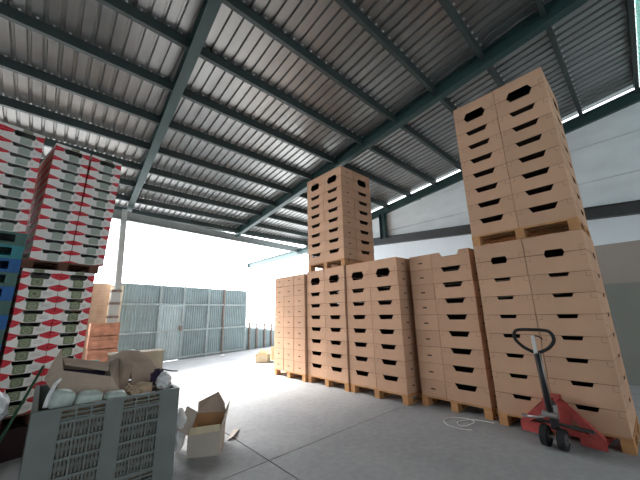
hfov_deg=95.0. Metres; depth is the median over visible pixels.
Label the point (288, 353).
crate
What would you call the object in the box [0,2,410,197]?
ceiling beam
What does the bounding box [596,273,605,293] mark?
crate
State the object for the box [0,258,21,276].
plastic crate
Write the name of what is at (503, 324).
crate
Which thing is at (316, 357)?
crate
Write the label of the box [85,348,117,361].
wooden crate
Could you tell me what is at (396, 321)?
crate
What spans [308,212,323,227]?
crate
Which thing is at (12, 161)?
box
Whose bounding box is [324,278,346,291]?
crate
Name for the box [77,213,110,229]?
box
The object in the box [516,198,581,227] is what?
crate
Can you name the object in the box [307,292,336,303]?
crate
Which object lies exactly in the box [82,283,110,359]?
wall
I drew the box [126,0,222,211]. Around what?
roof beam
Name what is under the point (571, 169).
crate
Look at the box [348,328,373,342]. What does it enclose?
crate
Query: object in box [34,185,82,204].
box
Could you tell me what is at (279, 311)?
crate
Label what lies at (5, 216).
box
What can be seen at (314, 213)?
crate
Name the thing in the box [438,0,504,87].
ceiling beam
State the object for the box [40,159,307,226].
ceiling beam
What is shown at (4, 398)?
plastic sack
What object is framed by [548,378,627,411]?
crate
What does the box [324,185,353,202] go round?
crate
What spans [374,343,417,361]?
crate
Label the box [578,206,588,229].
crate
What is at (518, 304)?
crate
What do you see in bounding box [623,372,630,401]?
crate
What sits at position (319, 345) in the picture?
crate
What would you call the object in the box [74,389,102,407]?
plastic bundle
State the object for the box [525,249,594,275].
crate
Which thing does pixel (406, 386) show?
crate
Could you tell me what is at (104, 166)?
box
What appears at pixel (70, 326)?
box
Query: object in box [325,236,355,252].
crate
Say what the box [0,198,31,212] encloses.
box
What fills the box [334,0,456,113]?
ceiling beam
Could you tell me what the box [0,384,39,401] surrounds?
box
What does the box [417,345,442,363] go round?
crate
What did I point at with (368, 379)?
crate
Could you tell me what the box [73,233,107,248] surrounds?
box
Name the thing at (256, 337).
fence
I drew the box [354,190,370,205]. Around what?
crate
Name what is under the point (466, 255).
crate
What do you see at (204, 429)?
carton
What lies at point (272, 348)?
carton
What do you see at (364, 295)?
crate
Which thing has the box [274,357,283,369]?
crate
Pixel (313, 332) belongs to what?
crate
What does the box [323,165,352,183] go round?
crate
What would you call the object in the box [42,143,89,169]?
box
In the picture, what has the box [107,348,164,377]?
carton
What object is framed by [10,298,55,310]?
box
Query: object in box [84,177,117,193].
box
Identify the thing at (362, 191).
crate
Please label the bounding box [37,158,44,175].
box
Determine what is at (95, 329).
wooden crate
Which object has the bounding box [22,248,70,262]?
box
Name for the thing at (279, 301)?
crate
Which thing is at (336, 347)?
crate
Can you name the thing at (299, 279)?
crate
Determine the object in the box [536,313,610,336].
crate
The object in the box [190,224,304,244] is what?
trim
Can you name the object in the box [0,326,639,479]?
floor
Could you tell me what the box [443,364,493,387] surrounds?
crate
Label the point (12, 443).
plastic bin
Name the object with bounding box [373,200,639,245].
beam
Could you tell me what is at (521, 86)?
crate
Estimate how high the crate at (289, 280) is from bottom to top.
0.236 m
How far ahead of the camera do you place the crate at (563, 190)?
3.71 m
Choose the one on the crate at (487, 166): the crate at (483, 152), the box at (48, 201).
the crate at (483, 152)
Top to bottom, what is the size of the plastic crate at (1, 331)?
0.151 m
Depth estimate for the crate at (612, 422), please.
3.02 m
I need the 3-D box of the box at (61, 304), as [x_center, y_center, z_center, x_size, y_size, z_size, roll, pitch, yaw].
[-3.300,0.852,3.822,0.571,0.133,0.344,-11,-17,35]
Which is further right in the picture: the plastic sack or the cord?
the cord
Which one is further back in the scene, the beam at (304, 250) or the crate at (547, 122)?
the beam at (304, 250)
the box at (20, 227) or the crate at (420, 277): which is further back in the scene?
the crate at (420, 277)
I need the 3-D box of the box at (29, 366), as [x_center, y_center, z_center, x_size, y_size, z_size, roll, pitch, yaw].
[-3.495,1.448,3.391,0.571,0.133,0.344,-11,-17,36]
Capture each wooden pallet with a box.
[0,412,30,426]
[19,259,98,273]
[274,368,318,381]
[308,258,367,271]
[308,375,360,391]
[350,383,421,405]
[422,394,498,420]
[472,217,591,246]
[498,412,639,455]
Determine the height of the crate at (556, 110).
0.234 m
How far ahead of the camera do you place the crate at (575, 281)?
3.43 m
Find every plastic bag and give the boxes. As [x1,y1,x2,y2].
[155,372,171,389]
[174,407,186,451]
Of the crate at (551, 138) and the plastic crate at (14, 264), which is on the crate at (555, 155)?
the crate at (551, 138)
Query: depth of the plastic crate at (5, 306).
3.19 m
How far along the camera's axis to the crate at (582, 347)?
3.25 m
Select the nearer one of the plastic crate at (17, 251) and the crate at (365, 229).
the plastic crate at (17, 251)
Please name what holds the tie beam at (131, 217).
attached to the support column at (123, 223)
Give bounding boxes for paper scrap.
[227,428,239,439]
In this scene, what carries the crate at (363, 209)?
on the crate at (363, 219)
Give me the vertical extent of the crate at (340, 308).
0.240 m
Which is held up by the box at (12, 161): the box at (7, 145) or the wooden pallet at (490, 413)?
the box at (7, 145)
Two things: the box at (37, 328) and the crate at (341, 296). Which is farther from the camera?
the crate at (341, 296)
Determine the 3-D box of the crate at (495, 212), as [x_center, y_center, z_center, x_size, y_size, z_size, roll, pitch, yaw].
[2.556,-0.416,4.284,0.395,0.234,0.590,11,-19,-41]
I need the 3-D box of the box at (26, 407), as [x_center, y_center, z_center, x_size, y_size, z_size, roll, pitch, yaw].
[-3.484,1.842,3.292,0.571,0.133,0.344,-11,-17,36]
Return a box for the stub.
[106,289,121,322]
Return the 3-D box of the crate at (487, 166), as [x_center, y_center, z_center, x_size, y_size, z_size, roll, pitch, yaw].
[2.539,-1.103,4.453,0.395,0.234,0.590,11,-19,-41]
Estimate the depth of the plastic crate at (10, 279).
3.26 m
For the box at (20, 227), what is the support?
on the plastic crate at (20, 238)
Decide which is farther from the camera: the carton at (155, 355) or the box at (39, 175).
the box at (39, 175)
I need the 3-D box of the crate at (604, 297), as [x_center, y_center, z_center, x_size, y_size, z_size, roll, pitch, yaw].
[3.424,0.819,3.786,0.595,0.237,0.395,11,-18,-41]
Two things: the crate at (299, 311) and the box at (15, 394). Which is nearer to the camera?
the box at (15, 394)
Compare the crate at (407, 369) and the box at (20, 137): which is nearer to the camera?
the box at (20, 137)
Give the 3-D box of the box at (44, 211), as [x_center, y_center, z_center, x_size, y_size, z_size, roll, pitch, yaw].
[-3.502,-0.278,3.858,0.571,0.130,0.363,-11,-17,35]
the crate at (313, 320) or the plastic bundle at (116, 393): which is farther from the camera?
the crate at (313, 320)
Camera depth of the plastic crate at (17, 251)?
3.33 m
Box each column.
[105,285,123,322]
[114,209,127,289]
[379,212,387,238]
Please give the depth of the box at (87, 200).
4.05 m
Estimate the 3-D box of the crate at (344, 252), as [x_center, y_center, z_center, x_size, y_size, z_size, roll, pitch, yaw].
[0.444,0.335,6.277,0.395,0.226,0.565,11,-19,-41]
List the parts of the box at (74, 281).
lid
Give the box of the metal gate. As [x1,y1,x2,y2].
[117,283,246,361]
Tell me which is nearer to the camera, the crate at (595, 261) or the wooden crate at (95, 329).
the crate at (595, 261)
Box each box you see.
[0,121,3,134]
[0,122,44,150]
[0,138,42,160]
[0,149,39,170]
[0,160,37,180]
[0,172,35,191]
[0,183,33,201]
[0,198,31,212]
[0,210,28,223]
[0,221,26,240]
[0,346,46,362]
[0,359,44,376]
[0,371,42,389]
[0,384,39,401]
[1,334,49,348]
[4,322,51,335]
[7,310,54,322]
[7,398,32,416]
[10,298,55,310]
[12,286,58,300]
[15,268,61,289]
[18,378,179,479]
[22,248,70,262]
[23,237,72,254]
[26,227,74,243]
[27,216,76,233]
[29,206,78,223]
[31,195,80,214]
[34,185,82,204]
[35,171,41,183]
[36,176,84,195]
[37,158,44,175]
[38,166,85,186]
[40,157,87,177]
[41,371,47,383]
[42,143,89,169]
[43,355,81,370]
[45,343,83,358]
[48,332,85,345]
[50,321,87,333]
[53,310,89,321]
[55,299,91,310]
[57,288,92,300]
[58,271,94,290]
[69,253,104,266]
[71,243,106,258]
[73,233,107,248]
[75,223,109,239]
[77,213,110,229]
[79,204,112,220]
[81,195,114,211]
[82,186,116,202]
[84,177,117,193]
[86,168,119,185]
[88,155,121,176]
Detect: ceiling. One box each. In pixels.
[0,0,632,240]
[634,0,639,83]
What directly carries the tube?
in the box at (43, 430)
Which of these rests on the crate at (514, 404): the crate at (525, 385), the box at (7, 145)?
the crate at (525, 385)
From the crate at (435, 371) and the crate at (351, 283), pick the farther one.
the crate at (351, 283)
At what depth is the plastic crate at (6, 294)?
3.22 m
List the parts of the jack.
plate, loop handle, lever plate, control rod, head plate, cross plate, plate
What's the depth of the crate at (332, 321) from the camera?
5.85 m
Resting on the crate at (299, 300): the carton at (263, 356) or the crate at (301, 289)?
the crate at (301, 289)
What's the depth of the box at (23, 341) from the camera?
3.29 m
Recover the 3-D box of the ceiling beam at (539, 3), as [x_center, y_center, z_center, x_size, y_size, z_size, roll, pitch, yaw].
[-0.570,-3.988,0.871,17.140,0.150,0.062,11,-18,-41]
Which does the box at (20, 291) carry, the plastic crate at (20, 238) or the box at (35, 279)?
the box at (35, 279)
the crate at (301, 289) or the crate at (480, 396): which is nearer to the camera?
the crate at (480, 396)
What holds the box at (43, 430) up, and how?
on the floor
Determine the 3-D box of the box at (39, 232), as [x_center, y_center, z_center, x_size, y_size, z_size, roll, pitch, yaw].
[-3.501,-0.020,3.793,0.571,0.130,0.363,-11,-17,35]
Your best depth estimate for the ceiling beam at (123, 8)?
4.64 m
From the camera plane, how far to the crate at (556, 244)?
3.58 m
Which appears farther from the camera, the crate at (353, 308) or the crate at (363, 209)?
the crate at (363, 209)
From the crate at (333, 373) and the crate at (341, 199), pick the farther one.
the crate at (341, 199)
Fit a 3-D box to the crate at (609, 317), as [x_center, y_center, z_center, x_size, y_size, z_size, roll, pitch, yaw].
[3.428,1.051,3.729,0.595,0.237,0.395,11,-19,-41]
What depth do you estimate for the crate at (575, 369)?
3.21 m
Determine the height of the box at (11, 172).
0.131 m
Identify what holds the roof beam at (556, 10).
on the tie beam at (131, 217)
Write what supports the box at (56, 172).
on the box at (51, 181)
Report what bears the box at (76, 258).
on the wooden pallet at (25, 263)
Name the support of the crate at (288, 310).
on the crate at (288, 321)
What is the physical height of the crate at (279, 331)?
0.236 m
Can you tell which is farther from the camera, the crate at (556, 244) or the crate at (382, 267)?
the crate at (382, 267)
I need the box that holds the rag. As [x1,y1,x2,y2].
[150,368,166,387]
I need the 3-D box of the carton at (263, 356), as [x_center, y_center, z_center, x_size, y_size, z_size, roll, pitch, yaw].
[-1.694,3.543,8.963,0.440,0.330,0.455,-2,-14,4]
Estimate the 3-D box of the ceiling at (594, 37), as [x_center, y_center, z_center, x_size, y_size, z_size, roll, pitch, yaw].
[-3.488,-2.757,3.888,17.120,1.251,10.510,11,-18,-41]
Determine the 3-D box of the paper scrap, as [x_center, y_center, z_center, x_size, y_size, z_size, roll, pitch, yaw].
[-1.048,2.345,3.554,0.078,0.032,0.320,0,-14,-4]
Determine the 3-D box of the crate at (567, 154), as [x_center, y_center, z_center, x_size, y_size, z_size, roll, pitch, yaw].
[3.372,-1.165,4.282,0.595,0.234,0.392,11,-19,-41]
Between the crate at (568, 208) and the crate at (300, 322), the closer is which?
the crate at (568, 208)
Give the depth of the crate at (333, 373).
5.60 m
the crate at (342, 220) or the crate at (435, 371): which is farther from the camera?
the crate at (342, 220)
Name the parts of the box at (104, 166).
lid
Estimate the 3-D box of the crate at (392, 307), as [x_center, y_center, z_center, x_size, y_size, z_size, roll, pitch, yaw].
[1.276,1.194,5.197,0.395,0.240,0.590,11,-18,-41]
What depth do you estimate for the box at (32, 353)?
3.26 m
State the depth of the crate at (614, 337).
3.51 m
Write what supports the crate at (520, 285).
on the crate at (518, 304)
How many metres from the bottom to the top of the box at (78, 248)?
0.130 m
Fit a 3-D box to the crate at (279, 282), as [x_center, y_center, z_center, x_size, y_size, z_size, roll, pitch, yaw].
[-0.804,1.117,7.590,0.595,0.236,0.385,11,-18,-41]
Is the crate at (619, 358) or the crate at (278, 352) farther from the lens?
the crate at (278, 352)
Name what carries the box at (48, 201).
on the box at (44, 211)
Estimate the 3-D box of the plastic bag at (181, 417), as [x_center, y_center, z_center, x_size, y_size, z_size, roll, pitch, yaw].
[-1.537,2.045,3.165,0.180,0.434,0.316,4,-15,-21]
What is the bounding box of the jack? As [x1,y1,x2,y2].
[512,328,614,451]
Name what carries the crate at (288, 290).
on the crate at (288, 300)
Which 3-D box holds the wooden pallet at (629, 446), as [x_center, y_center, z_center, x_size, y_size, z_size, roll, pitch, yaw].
[3.039,2.211,3.611,1.000,0.145,1.200,11,-18,-41]
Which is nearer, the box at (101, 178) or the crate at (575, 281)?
the crate at (575, 281)
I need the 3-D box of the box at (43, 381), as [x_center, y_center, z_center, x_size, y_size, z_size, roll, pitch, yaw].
[-3.283,1.642,3.628,0.571,0.133,0.344,-11,-17,35]
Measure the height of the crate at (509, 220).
0.234 m
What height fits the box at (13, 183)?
0.131 m
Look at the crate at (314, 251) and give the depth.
6.61 m
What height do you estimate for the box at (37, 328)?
0.133 m
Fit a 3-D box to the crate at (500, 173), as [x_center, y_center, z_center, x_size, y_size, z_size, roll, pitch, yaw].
[2.546,-0.874,4.399,0.395,0.234,0.590,11,-18,-41]
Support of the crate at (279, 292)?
on the crate at (279, 301)
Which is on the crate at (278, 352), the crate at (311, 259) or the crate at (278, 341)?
the crate at (278, 341)
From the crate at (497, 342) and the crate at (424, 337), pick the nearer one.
the crate at (497, 342)
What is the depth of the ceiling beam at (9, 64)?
5.09 m
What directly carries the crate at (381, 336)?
on the crate at (404, 353)
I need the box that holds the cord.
[444,417,494,429]
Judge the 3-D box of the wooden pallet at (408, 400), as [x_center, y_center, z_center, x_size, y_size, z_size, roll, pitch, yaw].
[1.328,2.658,5.267,1.000,0.145,1.190,11,-18,-41]
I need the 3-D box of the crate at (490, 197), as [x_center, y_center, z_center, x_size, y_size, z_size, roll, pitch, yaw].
[2.551,-0.645,4.340,0.395,0.234,0.590,11,-19,-41]
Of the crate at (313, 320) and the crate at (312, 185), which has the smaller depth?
the crate at (313, 320)
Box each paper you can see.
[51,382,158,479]
[125,381,152,401]
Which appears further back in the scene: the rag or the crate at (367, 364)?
the crate at (367, 364)
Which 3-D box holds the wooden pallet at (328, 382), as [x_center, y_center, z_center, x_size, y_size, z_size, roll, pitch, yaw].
[0.503,2.884,6.106,1.000,0.145,1.165,11,-18,-41]
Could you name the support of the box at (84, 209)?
on the box at (82, 218)
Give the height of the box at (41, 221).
0.130 m
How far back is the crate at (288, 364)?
6.65 m
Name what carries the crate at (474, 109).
on the crate at (478, 124)
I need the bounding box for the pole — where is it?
[0,365,44,441]
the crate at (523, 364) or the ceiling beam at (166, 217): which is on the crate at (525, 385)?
the crate at (523, 364)
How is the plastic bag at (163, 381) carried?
in the box at (43, 430)
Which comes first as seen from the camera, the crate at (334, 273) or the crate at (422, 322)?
the crate at (422, 322)
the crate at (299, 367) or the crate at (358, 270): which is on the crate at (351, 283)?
the crate at (358, 270)
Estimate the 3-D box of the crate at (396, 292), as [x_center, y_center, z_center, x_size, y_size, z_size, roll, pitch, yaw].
[1.272,0.959,5.254,0.395,0.240,0.590,11,-19,-41]
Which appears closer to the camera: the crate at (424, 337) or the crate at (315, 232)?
the crate at (424, 337)
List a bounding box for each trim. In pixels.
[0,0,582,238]
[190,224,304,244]
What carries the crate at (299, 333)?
on the crate at (299, 344)
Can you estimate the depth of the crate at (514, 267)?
3.93 m
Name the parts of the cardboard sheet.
panel, panel, panel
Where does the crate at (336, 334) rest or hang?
on the crate at (336, 347)
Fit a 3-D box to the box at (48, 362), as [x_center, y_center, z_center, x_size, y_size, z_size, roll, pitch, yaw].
[-3.288,1.511,3.663,0.571,0.133,0.344,-11,-17,35]
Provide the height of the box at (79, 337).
0.133 m
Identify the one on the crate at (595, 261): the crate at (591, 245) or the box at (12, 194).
the crate at (591, 245)
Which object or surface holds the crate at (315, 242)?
on the crate at (314, 251)
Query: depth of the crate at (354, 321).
5.44 m
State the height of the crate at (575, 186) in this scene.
0.234 m
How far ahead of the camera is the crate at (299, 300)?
6.67 m
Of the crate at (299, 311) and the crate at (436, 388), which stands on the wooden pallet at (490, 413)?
the crate at (436, 388)
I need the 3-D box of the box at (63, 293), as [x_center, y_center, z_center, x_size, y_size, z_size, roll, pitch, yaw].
[-3.303,0.721,3.855,0.571,0.133,0.344,-11,-17,36]
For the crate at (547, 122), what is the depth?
3.94 m
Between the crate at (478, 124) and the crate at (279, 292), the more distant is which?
the crate at (279, 292)
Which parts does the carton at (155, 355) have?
lid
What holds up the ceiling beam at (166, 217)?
attached to the ceiling at (594, 37)
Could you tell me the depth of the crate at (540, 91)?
4.05 m
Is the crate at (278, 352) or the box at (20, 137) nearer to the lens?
the box at (20, 137)
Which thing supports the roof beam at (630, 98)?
attached to the wall at (604, 152)
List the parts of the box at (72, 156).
lid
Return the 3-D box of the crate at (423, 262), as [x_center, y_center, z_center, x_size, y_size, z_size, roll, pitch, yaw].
[1.901,0.429,5.117,0.595,0.238,0.395,11,-18,-41]
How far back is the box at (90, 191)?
4.08 m
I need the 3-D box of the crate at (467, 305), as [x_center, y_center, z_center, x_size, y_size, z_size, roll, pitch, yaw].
[2.174,1.017,4.515,0.395,0.238,0.595,11,-18,-41]
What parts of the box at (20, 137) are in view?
lid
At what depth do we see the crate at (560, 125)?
4.25 m
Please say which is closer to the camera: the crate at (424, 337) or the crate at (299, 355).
the crate at (424, 337)
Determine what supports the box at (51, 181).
on the box at (50, 191)
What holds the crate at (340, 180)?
on the crate at (341, 190)
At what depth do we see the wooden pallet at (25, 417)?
3.20 m
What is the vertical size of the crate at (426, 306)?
0.238 m
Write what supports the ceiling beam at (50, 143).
attached to the ceiling at (594, 37)
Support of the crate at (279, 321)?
on the crate at (279, 331)
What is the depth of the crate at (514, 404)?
3.63 m
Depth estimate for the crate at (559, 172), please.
3.77 m
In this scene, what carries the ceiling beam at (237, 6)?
attached to the ceiling at (594, 37)
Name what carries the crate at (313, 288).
on the crate at (311, 298)
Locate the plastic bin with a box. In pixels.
[0,417,27,462]
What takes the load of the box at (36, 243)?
on the box at (35, 254)
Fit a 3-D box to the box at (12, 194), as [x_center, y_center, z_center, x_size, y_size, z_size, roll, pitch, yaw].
[-3.784,-0.515,3.541,0.571,0.131,0.364,-11,-17,35]
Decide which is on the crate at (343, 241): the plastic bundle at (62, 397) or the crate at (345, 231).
the crate at (345, 231)
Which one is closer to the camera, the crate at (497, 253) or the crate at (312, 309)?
the crate at (497, 253)
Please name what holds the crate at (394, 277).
on the crate at (396, 292)
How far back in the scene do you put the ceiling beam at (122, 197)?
9.18 m
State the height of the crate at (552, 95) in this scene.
0.234 m
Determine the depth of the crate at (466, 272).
4.46 m
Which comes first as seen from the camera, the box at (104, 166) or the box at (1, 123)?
the box at (1, 123)
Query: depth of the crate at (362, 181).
6.92 m
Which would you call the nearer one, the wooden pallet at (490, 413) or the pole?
the pole
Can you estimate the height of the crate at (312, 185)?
0.226 m
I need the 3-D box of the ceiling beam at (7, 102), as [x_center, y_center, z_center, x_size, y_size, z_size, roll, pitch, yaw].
[-4.638,-2.137,5.068,17.140,0.150,0.062,11,-18,-41]
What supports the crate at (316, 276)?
on the crate at (313, 288)
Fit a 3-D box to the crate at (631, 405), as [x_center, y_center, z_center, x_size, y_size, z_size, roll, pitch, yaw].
[3.450,1.978,3.500,0.595,0.237,0.395,11,-18,-41]
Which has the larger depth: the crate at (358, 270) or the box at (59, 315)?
the crate at (358, 270)
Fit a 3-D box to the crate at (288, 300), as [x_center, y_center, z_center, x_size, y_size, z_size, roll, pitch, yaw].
[-0.526,1.506,7.199,0.595,0.236,0.384,11,-19,-41]
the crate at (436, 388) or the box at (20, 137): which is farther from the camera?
the crate at (436, 388)
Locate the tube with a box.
[42,378,61,408]
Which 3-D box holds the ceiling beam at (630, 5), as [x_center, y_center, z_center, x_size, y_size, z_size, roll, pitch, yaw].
[0.004,-4.250,0.279,17.140,0.150,0.062,11,-18,-41]
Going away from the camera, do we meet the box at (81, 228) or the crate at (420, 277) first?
the box at (81, 228)
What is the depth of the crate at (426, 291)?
4.80 m
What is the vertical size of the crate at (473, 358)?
0.238 m
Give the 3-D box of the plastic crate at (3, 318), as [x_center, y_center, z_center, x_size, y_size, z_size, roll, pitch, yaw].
[-3.730,0.905,3.200,0.568,0.151,0.372,-11,-17,35]
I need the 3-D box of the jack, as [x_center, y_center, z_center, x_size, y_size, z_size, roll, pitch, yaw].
[2.883,1.643,3.488,1.290,1.197,0.750,8,-17,-34]
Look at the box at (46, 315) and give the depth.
3.35 m
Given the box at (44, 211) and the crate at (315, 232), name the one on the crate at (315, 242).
the crate at (315, 232)
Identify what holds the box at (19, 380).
on the box at (15, 394)
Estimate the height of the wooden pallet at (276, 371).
0.145 m
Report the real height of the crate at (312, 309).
0.240 m
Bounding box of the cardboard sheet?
[105,350,157,389]
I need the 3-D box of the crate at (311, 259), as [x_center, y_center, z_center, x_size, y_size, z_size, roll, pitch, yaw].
[0.062,0.445,6.687,0.395,0.226,0.565,11,-18,-41]
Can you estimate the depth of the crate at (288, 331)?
6.82 m
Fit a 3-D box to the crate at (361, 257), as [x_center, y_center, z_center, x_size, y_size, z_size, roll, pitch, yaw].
[0.876,0.389,6.536,0.595,0.226,0.375,11,-19,-41]
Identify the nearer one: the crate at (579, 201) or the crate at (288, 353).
the crate at (579, 201)
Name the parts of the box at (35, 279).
lid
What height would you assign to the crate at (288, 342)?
0.236 m
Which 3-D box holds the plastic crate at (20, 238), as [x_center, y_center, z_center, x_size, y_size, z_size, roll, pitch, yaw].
[-3.747,0.015,3.424,0.568,0.151,0.372,-11,-17,35]
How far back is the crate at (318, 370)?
6.05 m
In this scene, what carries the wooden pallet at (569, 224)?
on the crate at (556, 244)
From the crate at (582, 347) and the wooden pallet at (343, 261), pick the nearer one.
the crate at (582, 347)
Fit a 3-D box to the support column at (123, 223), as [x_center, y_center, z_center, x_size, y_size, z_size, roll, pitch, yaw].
[-5.302,0.238,7.813,0.230,2.159,0.160,11,-18,-41]
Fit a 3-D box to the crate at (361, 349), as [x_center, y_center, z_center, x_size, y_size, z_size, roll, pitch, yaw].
[0.890,2.014,5.446,0.395,0.240,0.590,11,-18,-41]
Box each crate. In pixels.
[0,230,27,252]
[0,244,24,264]
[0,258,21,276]
[0,272,18,289]
[0,286,14,300]
[0,301,11,314]
[0,315,8,329]
[0,330,4,344]
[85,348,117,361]
[86,335,118,349]
[88,322,120,335]
[274,327,283,336]
[274,337,283,347]
[274,347,283,358]
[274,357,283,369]
[275,277,283,287]
[275,287,283,296]
[275,297,283,306]
[275,307,283,316]
[275,317,283,326]
[284,275,293,286]
[284,286,293,296]
[284,296,293,306]
[284,306,293,316]
[284,317,293,326]
[284,327,293,337]
[284,338,293,348]
[284,348,293,360]
[284,359,293,371]
[294,274,306,284]
[294,284,306,295]
[294,295,306,305]
[294,306,310,316]
[294,316,306,327]
[294,327,307,338]
[294,338,307,350]
[294,350,307,362]
[294,361,307,374]
[307,175,322,191]
[307,184,322,200]
[307,193,323,209]
[307,202,323,218]
[307,269,323,282]
[307,280,324,293]
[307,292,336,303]
[307,303,324,315]
[307,315,325,326]
[307,327,325,339]
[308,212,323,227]
[308,222,323,237]
[308,232,324,246]
[308,241,324,256]
[308,252,324,264]
[308,339,325,351]
[308,350,325,364]
[308,362,326,377]
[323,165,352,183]
[323,175,352,192]
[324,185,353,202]
[324,195,353,212]
[324,205,354,222]
[324,215,354,232]
[324,226,355,242]
[324,266,345,280]
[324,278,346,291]
[324,290,346,302]
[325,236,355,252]
[325,247,356,261]
[325,302,347,314]
[325,315,347,327]
[326,328,348,340]
[326,340,348,354]
[326,353,349,368]
[326,366,349,382]
[346,261,381,278]
[346,274,370,289]
[347,288,370,301]
[347,301,371,314]
[348,315,372,328]
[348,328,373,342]
[349,342,374,357]
[349,355,375,372]
[350,369,376,388]
[352,171,369,187]
[353,180,369,196]
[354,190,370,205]
[354,199,371,215]
[355,209,371,224]
[355,219,372,234]
[356,229,372,243]
[356,239,373,253]
[357,250,373,261]
[369,257,408,275]
[370,271,410,287]
[371,285,411,300]
[371,300,412,314]
[372,314,414,329]
[373,329,415,345]
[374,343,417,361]
[375,358,418,377]
[376,373,420,394]
[409,254,431,270]
[410,269,446,285]
[412,284,435,299]
[413,299,436,314]
[414,314,439,330]
[416,330,440,346]
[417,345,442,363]
[419,361,444,380]
[421,378,446,398]
[431,248,475,269]
[432,264,478,284]
[434,280,480,298]
[436,297,483,313]
[437,314,485,331]
[440,331,488,349]
[441,347,490,368]
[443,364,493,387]
[445,382,496,407]
[453,91,494,122]
[455,105,497,136]
[457,119,500,149]
[459,133,503,162]
[461,148,505,177]
[463,163,509,192]
[465,179,512,207]
[467,195,515,223]
[470,211,518,236]
[473,239,524,263]
[476,257,528,280]
[479,276,531,296]
[481,295,535,314]
[484,314,539,334]
[486,333,543,355]
[489,352,547,377]
[492,371,550,397]
[493,67,549,104]
[495,82,553,117]
[495,391,544,418]
[498,97,557,132]
[501,112,561,146]
[504,128,565,162]
[507,145,569,178]
[510,162,573,195]
[513,180,577,212]
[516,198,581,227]
[522,229,590,257]
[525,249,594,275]
[529,270,600,294]
[532,292,605,313]
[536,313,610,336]
[540,335,616,360]
[544,356,621,385]
[548,83,559,112]
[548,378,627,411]
[551,97,562,125]
[555,112,565,137]
[558,125,569,153]
[558,254,600,275]
[562,141,572,167]
[566,156,576,183]
[568,403,633,438]
[570,173,580,197]
[574,189,584,214]
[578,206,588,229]
[586,234,596,257]
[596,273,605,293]
[601,293,609,312]
[606,312,614,333]
[611,332,619,355]
[617,352,624,379]
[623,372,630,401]
[628,393,635,426]
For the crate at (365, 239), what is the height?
0.226 m
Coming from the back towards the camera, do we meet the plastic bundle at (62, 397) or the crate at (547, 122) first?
the crate at (547, 122)
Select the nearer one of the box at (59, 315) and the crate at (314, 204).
the box at (59, 315)
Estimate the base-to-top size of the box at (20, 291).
0.133 m
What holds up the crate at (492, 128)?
on the crate at (483, 152)
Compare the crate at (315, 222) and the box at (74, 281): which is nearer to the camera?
the box at (74, 281)
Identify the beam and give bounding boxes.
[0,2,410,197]
[0,55,387,207]
[0,95,306,198]
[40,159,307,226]
[43,138,307,214]
[96,0,436,185]
[112,209,307,253]
[114,206,307,244]
[116,193,313,237]
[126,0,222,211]
[222,0,461,170]
[235,0,588,236]
[247,247,307,267]
[305,87,639,246]
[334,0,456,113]
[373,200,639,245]
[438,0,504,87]
[535,0,583,118]
[626,0,639,93]
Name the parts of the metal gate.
post, wicket door, rail, post, rail, rail, post, post, post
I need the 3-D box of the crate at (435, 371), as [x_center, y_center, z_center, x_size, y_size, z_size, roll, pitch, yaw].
[1.935,2.062,4.711,0.595,0.238,0.395,11,-18,-41]
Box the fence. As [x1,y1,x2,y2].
[245,322,274,349]
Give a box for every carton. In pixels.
[44,349,124,397]
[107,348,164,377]
[177,391,229,458]
[255,349,272,362]
[271,347,273,359]
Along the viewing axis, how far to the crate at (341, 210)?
6.34 m
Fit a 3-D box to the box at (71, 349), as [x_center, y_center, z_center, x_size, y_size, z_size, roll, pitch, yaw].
[-3.289,1.379,3.693,0.571,0.133,0.344,-11,-17,35]
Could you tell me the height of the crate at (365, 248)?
0.226 m
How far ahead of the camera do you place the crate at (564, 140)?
4.20 m
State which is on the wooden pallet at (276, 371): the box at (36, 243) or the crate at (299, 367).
the crate at (299, 367)
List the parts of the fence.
post, post, post, post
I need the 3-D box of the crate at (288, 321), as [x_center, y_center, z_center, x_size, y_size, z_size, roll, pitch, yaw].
[-0.518,1.968,7.080,0.595,0.236,0.385,11,-18,-41]
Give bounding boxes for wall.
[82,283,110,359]
[372,102,639,385]
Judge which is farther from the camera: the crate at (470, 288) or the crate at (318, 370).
the crate at (318, 370)
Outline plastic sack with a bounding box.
[0,392,9,420]
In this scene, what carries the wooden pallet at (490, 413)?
on the floor
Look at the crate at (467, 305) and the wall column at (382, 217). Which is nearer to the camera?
the crate at (467, 305)
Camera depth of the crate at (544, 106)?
3.99 m
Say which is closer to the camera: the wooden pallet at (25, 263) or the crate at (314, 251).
the wooden pallet at (25, 263)
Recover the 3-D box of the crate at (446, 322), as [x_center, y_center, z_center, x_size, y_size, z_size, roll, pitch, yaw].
[2.179,1.251,4.460,0.395,0.238,0.595,11,-18,-41]
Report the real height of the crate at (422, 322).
0.238 m
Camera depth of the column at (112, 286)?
8.07 m
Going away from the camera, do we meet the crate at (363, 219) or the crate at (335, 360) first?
the crate at (335, 360)
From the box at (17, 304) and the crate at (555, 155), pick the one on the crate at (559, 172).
the crate at (555, 155)
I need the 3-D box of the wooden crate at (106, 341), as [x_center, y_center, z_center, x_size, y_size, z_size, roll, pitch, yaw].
[-4.636,2.165,6.246,0.512,0.260,0.372,11,-18,-41]
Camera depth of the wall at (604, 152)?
6.03 m
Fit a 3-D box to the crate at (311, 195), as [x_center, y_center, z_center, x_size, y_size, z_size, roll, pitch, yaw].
[0.027,-1.108,7.068,0.395,0.226,0.565,11,-19,-41]
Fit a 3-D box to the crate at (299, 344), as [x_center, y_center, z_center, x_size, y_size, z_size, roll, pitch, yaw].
[-0.237,2.353,6.675,0.595,0.236,0.384,11,-19,-41]
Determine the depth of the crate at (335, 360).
5.67 m
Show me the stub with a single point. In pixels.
(114, 302)
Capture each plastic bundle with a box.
[47,388,75,408]
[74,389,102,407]
[103,390,126,401]

